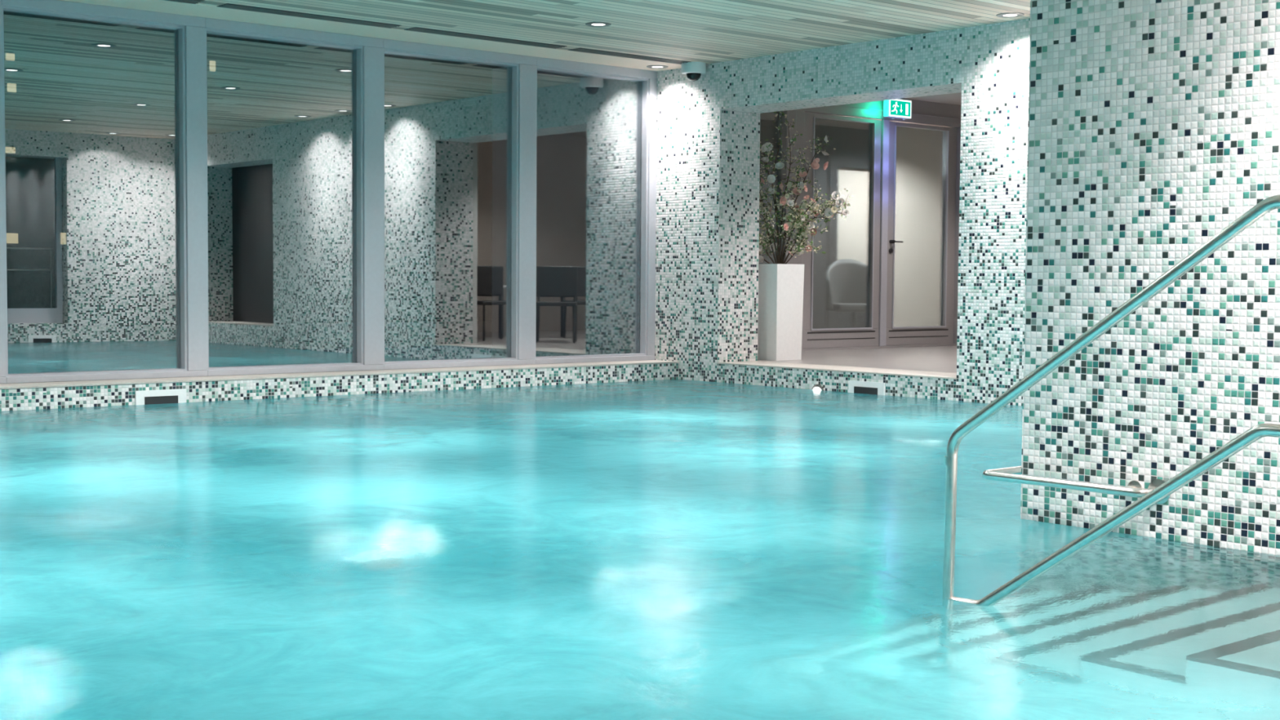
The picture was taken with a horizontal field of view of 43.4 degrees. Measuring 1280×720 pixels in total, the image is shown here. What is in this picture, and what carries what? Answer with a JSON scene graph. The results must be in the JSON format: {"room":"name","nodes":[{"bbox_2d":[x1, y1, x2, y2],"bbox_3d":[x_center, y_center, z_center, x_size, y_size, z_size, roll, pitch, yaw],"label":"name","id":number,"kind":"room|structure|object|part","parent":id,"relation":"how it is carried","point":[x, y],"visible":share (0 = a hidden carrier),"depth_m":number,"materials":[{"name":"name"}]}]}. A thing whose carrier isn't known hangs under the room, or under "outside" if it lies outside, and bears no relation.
{"room":"indoor swimming pool","nodes":[
{"label":"indoor swimming pool","id":0,"kind":"room"},
{"bbox_2d":[7,337,487,383],"bbox_3d":[-9.788,0.186,14.295,16.000,0.120,11.500,-2,4,-41],"label":"swimming pool","id":1,"kind":"structure","parent":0,"point":[109,353],"depth_m":18.37,"materials":[{"name":"teal liquid"}]},
{"bbox_2d":[195,0,1030,64],"bbox_3d":[-0.402,-2.235,5.071,13.600,0.115,13.110,-2,4,-41],"label":"ceiling","id":2,"kind":"structure","parent":0,"point":[705,31],"depth_m":11.85,"materials":[{"name":"white wood"}]},
{"bbox_2d":[164,0,204,4],"bbox_3d":[-3.639,-2.489,10.805,1.450,0.010,0.170,-2,4,-41],"label":"ceiling vent","id":3,"kind":"object","parent":2,"relation":"in","point":[192,2],"visible":1,"depth_m":11.22,"materials":[{"name":"black metal"}]},
{"bbox_2d":[217,3,400,28],"bbox_3d":[-2.417,-2.534,11.852,1.430,0.010,0.170,-2,4,-41],"label":"ceiling vent","id":4,"kind":"object","parent":2,"relation":"in","point":[227,5],"visible":1,"depth_m":11.81,"materials":[{"name":"black metal"}]},
{"bbox_2d":[404,26,567,48],"bbox_3d":[-1.217,-2.577,12.879,1.470,0.010,0.170,-2,4,-41],"label":"ceiling vent","id":5,"kind":"object","parent":2,"relation":"in","point":[415,28],"visible":1,"depth_m":12.84,"materials":[{"name":"black metal"}]},
{"bbox_2d":[585,22,611,26],"bbox_3d":[-0.314,-2.532,12.126,0.200,0.012,0.200,-2,4,-41],"label":"recessed light","id":6,"kind":"object","parent":2,"relation":"in","point":[589,24],"visible":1,"depth_m":12.10,"materials":[{"name":"white metal"}]},
{"bbox_2d":[567,48,690,64],"bbox_3d":[-0.036,-2.620,13.889,1.360,0.010,0.170,-2,4,-41],"label":"ceiling vent","id":7,"kind":"object","parent":2,"relation":"in","point":[580,50],"visible":0.83,"depth_m":13.82,"materials":[{"name":"black metal"}]},
{"bbox_2d":[646,65,668,68],"bbox_3d":[0.157,-2.645,14.502,0.200,0.012,0.200,-2,4,-41],"label":"recessed light","id":8,"kind":"object","parent":2,"relation":"in","point":[648,66],"visible":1,"depth_m":14.47,"materials":[{"name":"white metal"}]},
{"bbox_2d":[680,62,706,80],"bbox_3d":[0.478,-2.561,14.307,0.224,0.156,0.224,-2,4,-41],"label":"security camera","id":9,"kind":"object","parent":2,"relation":"attached to","point":[693,71],"visible":1,"depth_m":14.23,"materials":[{"name":"white plastic"}]},
{"bbox_2d":[995,12,1024,17],"bbox_3d":[2.664,-2.483,11.571,0.200,0.012,0.200,-2,4,-41],"label":"recessed light","id":10,"kind":"object","parent":2,"relation":"in","point":[1009,15],"visible":1,"depth_m":11.55,"materials":[{"name":"white metal"}]},
{"bbox_2d":[0,379,1279,719],"bbox_3d":[-1.496,0.571,6.699,13.300,0.001,9.840,-2,4,-41],"label":"pool water","id":11,"kind":"object","parent":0,"point":[663,549],"visible":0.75,"depth_m":5.05,"materials":[{"name":"teal liquid"}]},
{"bbox_2d":[492,18,1030,405],"bbox_3d":[2.908,-0.473,12.125,0.500,4.600,13.150,-2,4,-41],"label":"wall","id":12,"kind":"structure","parent":0,"point":[707,231],"depth_m":14.43,"materials":[{"name":"tile"}]},
{"bbox_2d":[0,360,679,411],"bbox_3d":[-4.976,1.020,10.554,13.600,1.662,0.504,-2,4,-41],"label":"wall","id":13,"kind":"structure","parent":12,"relation":"in","point":[87,396],"depth_m":12.41,"materials":[{"name":"tile"}]},
{"bbox_2d":[0,0,6,383],"bbox_3d":[-5.002,-1.154,10.630,1.510,2.673,0.170,-2,4,-41],"label":"window","id":14,"kind":"structure","parent":13,"relation":"attached to","point":[2,299],"depth_m":11.06,"materials":[{"name":"paint"}]},
{"bbox_2d":[0,0,207,383],"bbox_3d":[-3.862,-1.195,11.604,1.490,2.673,0.170,-2,4,-41],"label":"window","id":15,"kind":"structure","parent":13,"relation":"attached to","point":[190,30],"depth_m":11.93,"materials":[{"name":"paint"}]},
{"bbox_2d":[134,388,186,404],"bbox_3d":[-3.425,0.293,11.503,0.380,0.160,0.020,-2,4,-41],"label":"skimmer","id":16,"kind":"object","parent":13,"relation":"attached to","point":[162,396],"visible":0.55,"depth_m":11.49,"materials":[{"name":"white plastic"}]},
{"bbox_2d":[205,17,383,376],"bbox_3d":[-2.713,-1.237,12.588,1.536,2.673,0.170,-2,4,-41],"label":"window","id":17,"kind":"structure","parent":13,"relation":"attached to","point":[368,52],"depth_m":12.92,"materials":[{"name":"paint"}]},
{"bbox_3d":[-2.788,-1.218,12.537,1.319,2.518,0.008,-2,4,-41],"label":"glass pane","id":18,"kind":"part","parent":17,"relation":"part of","materials":[{"name":"clear glass"}]},
{"bbox_2d":[383,39,536,369],"bbox_3d":[-1.546,-1.279,13.587,1.539,2.673,0.170,-2,4,-41],"label":"window","id":19,"kind":"structure","parent":13,"relation":"attached to","point":[522,195],"depth_m":13.93,"materials":[{"name":"paint"}]},
{"bbox_2d":[535,57,657,364],"bbox_3d":[-0.433,-1.319,14.539,1.390,2.673,0.170,-2,4,-41],"label":"window","id":20,"kind":"structure","parent":13,"relation":"attached to","point":[643,82],"depth_m":14.87,"materials":[{"name":"paint"}]},
{"bbox_3d":[-0.472,-1.301,14.518,1.266,2.518,0.008,-2,4,-41],"label":"glass pane","id":21,"kind":"part","parent":20,"relation":"part of","materials":[{"name":"clear glass"}]},
{"bbox_2d":[60,0,681,71],"bbox_3d":[-4.890,-2.530,10.304,13.600,0.119,0.690,-2,4,-41],"label":"trim","id":22,"kind":"structure","parent":12,"relation":"attached to","point":[158,6],"depth_m":12.55,"materials":[{"name":"white paint"}]},
{"bbox_2d":[758,111,782,263],"bbox_3d":[0.850,-1.314,16.095,1.581,2.492,0.060,-2,4,-41],"label":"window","id":23,"kind":"structure","parent":12,"relation":"in","point":[768,131],"depth_m":16.48,"materials":[{"name":"paint"}]},
{"bbox_2d":[812,384,824,391],"bbox_3d":[1.480,0.272,13.415,0.034,0.140,0.140,-2,4,-41],"label":"lamp","id":24,"kind":"object","parent":12,"relation":"attached to","point":[816,387],"visible":0.44,"depth_m":13.40,"materials":[{"name":"glass"}]},
{"bbox_2d":[717,360,956,379],"bbox_3d":[1.748,0.078,13.499,0.506,0.012,2.664,-2,4,-41],"label":"trim","id":25,"kind":"structure","parent":12,"relation":"on","point":[754,363],"depth_m":13.40,"materials":[{"name":"stone"}]},
{"bbox_2d":[848,380,884,395],"bbox_3d":[1.830,0.255,13.015,0.020,0.160,0.380,-2,4,-41],"label":"skimmer","id":26,"kind":"object","parent":12,"relation":"attached to","point":[854,386],"visible":0.55,"depth_m":13.00,"materials":[{"name":"white plastic"}]},
{"bbox_2d":[795,98,960,127],"bbox_3d":[2.013,-2.724,16.999,4.600,0.250,0.120,-2,4,-41],"label":"ceiling","id":27,"kind":"structure","parent":12,"relation":"attached to","point":[922,113],"depth_m":17.82,"materials":[{"name":"paint"}]},
{"bbox_2d":[883,98,911,119],"bbox_3d":[2.780,-2.733,17.510,0.370,0.233,0.152,-2,4,-41],"label":"exit sign","id":28,"kind":"object","parent":27,"relation":"attached to","point":[897,108],"visible":0.91,"depth_m":17.42,"materials":[{"name":"green plastic"}]},
{"bbox_2d":[801,343,956,351],"bbox_3d":[2.007,-0.120,17.116,4.600,0.020,0.120,-2,4,-41],"label":"trim","id":29,"kind":"structure","parent":12,"relation":"attached to","point":[941,344],"depth_m":17.54,"materials":[{"name":"paint"}]},
{"bbox_2d":[878,119,888,346],"bbox_3d":[2.670,-1.387,17.596,0.100,2.472,0.025,-2,4,-41],"label":"trim","id":30,"kind":"structure","parent":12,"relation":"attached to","point":[885,123],"depth_m":17.58,"materials":[{"name":"paint"}]},
{"bbox_2d":[757,345,956,373],"bbox_3d":[5.840,0.120,14.878,7.500,0.178,12.740,-2,4,-41],"label":"floor","id":31,"kind":"structure","parent":0,"point":[933,358],"depth_m":15.24,"materials":[{"name":"beige tile"}]},
{"bbox_2d":[757,263,804,360],"bbox_3d":[1.270,-0.448,14.948,0.356,0.885,0.356,-2,4,-41],"label":"planter","id":32,"kind":"object","parent":31,"relation":"on","point":[780,286],"visible":0.86,"depth_m":14.81,"materials":[{"name":"ceramic"}]},
{"bbox_2d":[758,110,853,263],"bbox_3d":[1.417,-1.632,14.846,1.104,1.586,0.555,1,3,7],"label":"blossom branches","id":33,"kind":"object","parent":32,"relation":"in","point":[799,224],"visible":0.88,"depth_m":14.85,"materials":[{"name":"green plant"}]},
{"bbox_2d":[780,109,960,343],"bbox_3d":[2.604,-1.377,17.582,3.019,2.492,0.140,-2,4,-41],"label":"trim","id":34,"kind":"structure","parent":31,"relation":"on","point":[798,116],"depth_m":16.66,"materials":[{"name":"paint"}]},
{"bbox_2d":[801,112,881,348],"bbox_3d":[2.156,-1.366,17.204,1.270,2.462,0.072,-2,4,-41],"label":"door","id":35,"kind":"structure","parent":34,"relation":"attached to","point":[841,286],"depth_m":17.25,"materials":[{"name":"paint"}]},
{"bbox_3d":[2.153,-1.445,17.205,0.950,2.225,0.010,-2,4,-41],"label":"glass pane","id":36,"kind":"part","parent":35,"relation":"part of","materials":[{"name":"clear glass"}]},
{"bbox_2d":[885,120,956,346],"bbox_3d":[3.149,-1.400,18.012,1.230,2.462,0.135,-2,4,-41],"label":"door","id":37,"kind":"structure","parent":34,"relation":"attached to","point":[922,158],"depth_m":18.07,"materials":[{"name":"paint"}]},
{"bbox_3d":[2.821,-1.302,17.697,0.145,0.040,0.075,-2,4,-41],"label":"handle","id":38,"kind":"part","parent":37,"relation":"part of","materials":[{"name":"metal"}]},
{"bbox_3d":[3.125,-1.480,18.037,0.910,2.225,0.010,-2,4,-41],"label":"glass pane","id":39,"kind":"part","parent":37,"relation":"part of","materials":[{"name":"glass"}]},
{"bbox_2d":[902,92,961,105],"bbox_3d":[5.861,-2.757,14.732,7.500,0.100,12.740,-2,4,-41],"label":"ceiling","id":40,"kind":"structure","parent":0,"point":[952,98],"depth_m":17.68,"materials":[{"name":"white paint"}]},
{"bbox_2d":[1020,0,1279,555],"bbox_3d":[3.648,0.006,4.244,0.746,4.450,5.793,-2,4,-41],"label":"wall column","id":41,"kind":"structure","parent":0,"point":[1153,126],"depth_m":5.76,"materials":[{"name":"tile"}]},
{"bbox_2d":[982,466,1170,504],"bbox_3d":[1.816,0.451,6.172,0.688,0.090,0.766,-2,4,-41],"label":"grab rail","id":42,"kind":"object","parent":41,"relation":"attached to","point":[1011,474],"visible":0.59,"depth_m":5.92,"materials":[{"name":"metal"}]},
{"bbox_3d":[-0.480,2.187,5.579,13.300,0.100,13.000,-2,4,-41],"label":"floor","id":43,"kind":"structure","parent":0,"visible":0},
{"bbox_3d":[1.535,1.466,5.040,1.506,1.423,1.864,-2,4,-41],"label":"steps","id":44,"kind":"structure","parent":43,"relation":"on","visible":0},
{"bbox_2d":[942,194,1279,605],"bbox_3d":[1.468,0.562,4.004,0.090,1.934,1.806,-2,4,-41],"label":"handrail","id":45,"kind":"object","parent":44,"relation":"on","point":[1267,205],"visible":0.88,"depth_m":4.27,"materials":[{"name":"metal"}]},
{"label":"outside","id":46,"kind":"structure","parent":0,"visible":0},
{"bbox_2d":[7,320,492,349],"bbox_3d":[-16.559,-0.760,34.477,60.000,0.130,28.000,-2,4,-41],"label":"ground","id":47,"kind":"structure","parent":46,"point":[415,334],"depth_m":28.75,"materials":[{"name":"tile"}]},
{"bbox_2d":[3,10,503,328],"bbox_3d":[-11.527,-5.319,34.559,28.000,9.000,6.030,-2,4,-41],"label":"building","id":48,"kind":"structure","parent":47,"relation":"on","point":[91,110],"depth_m":33.41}
]}

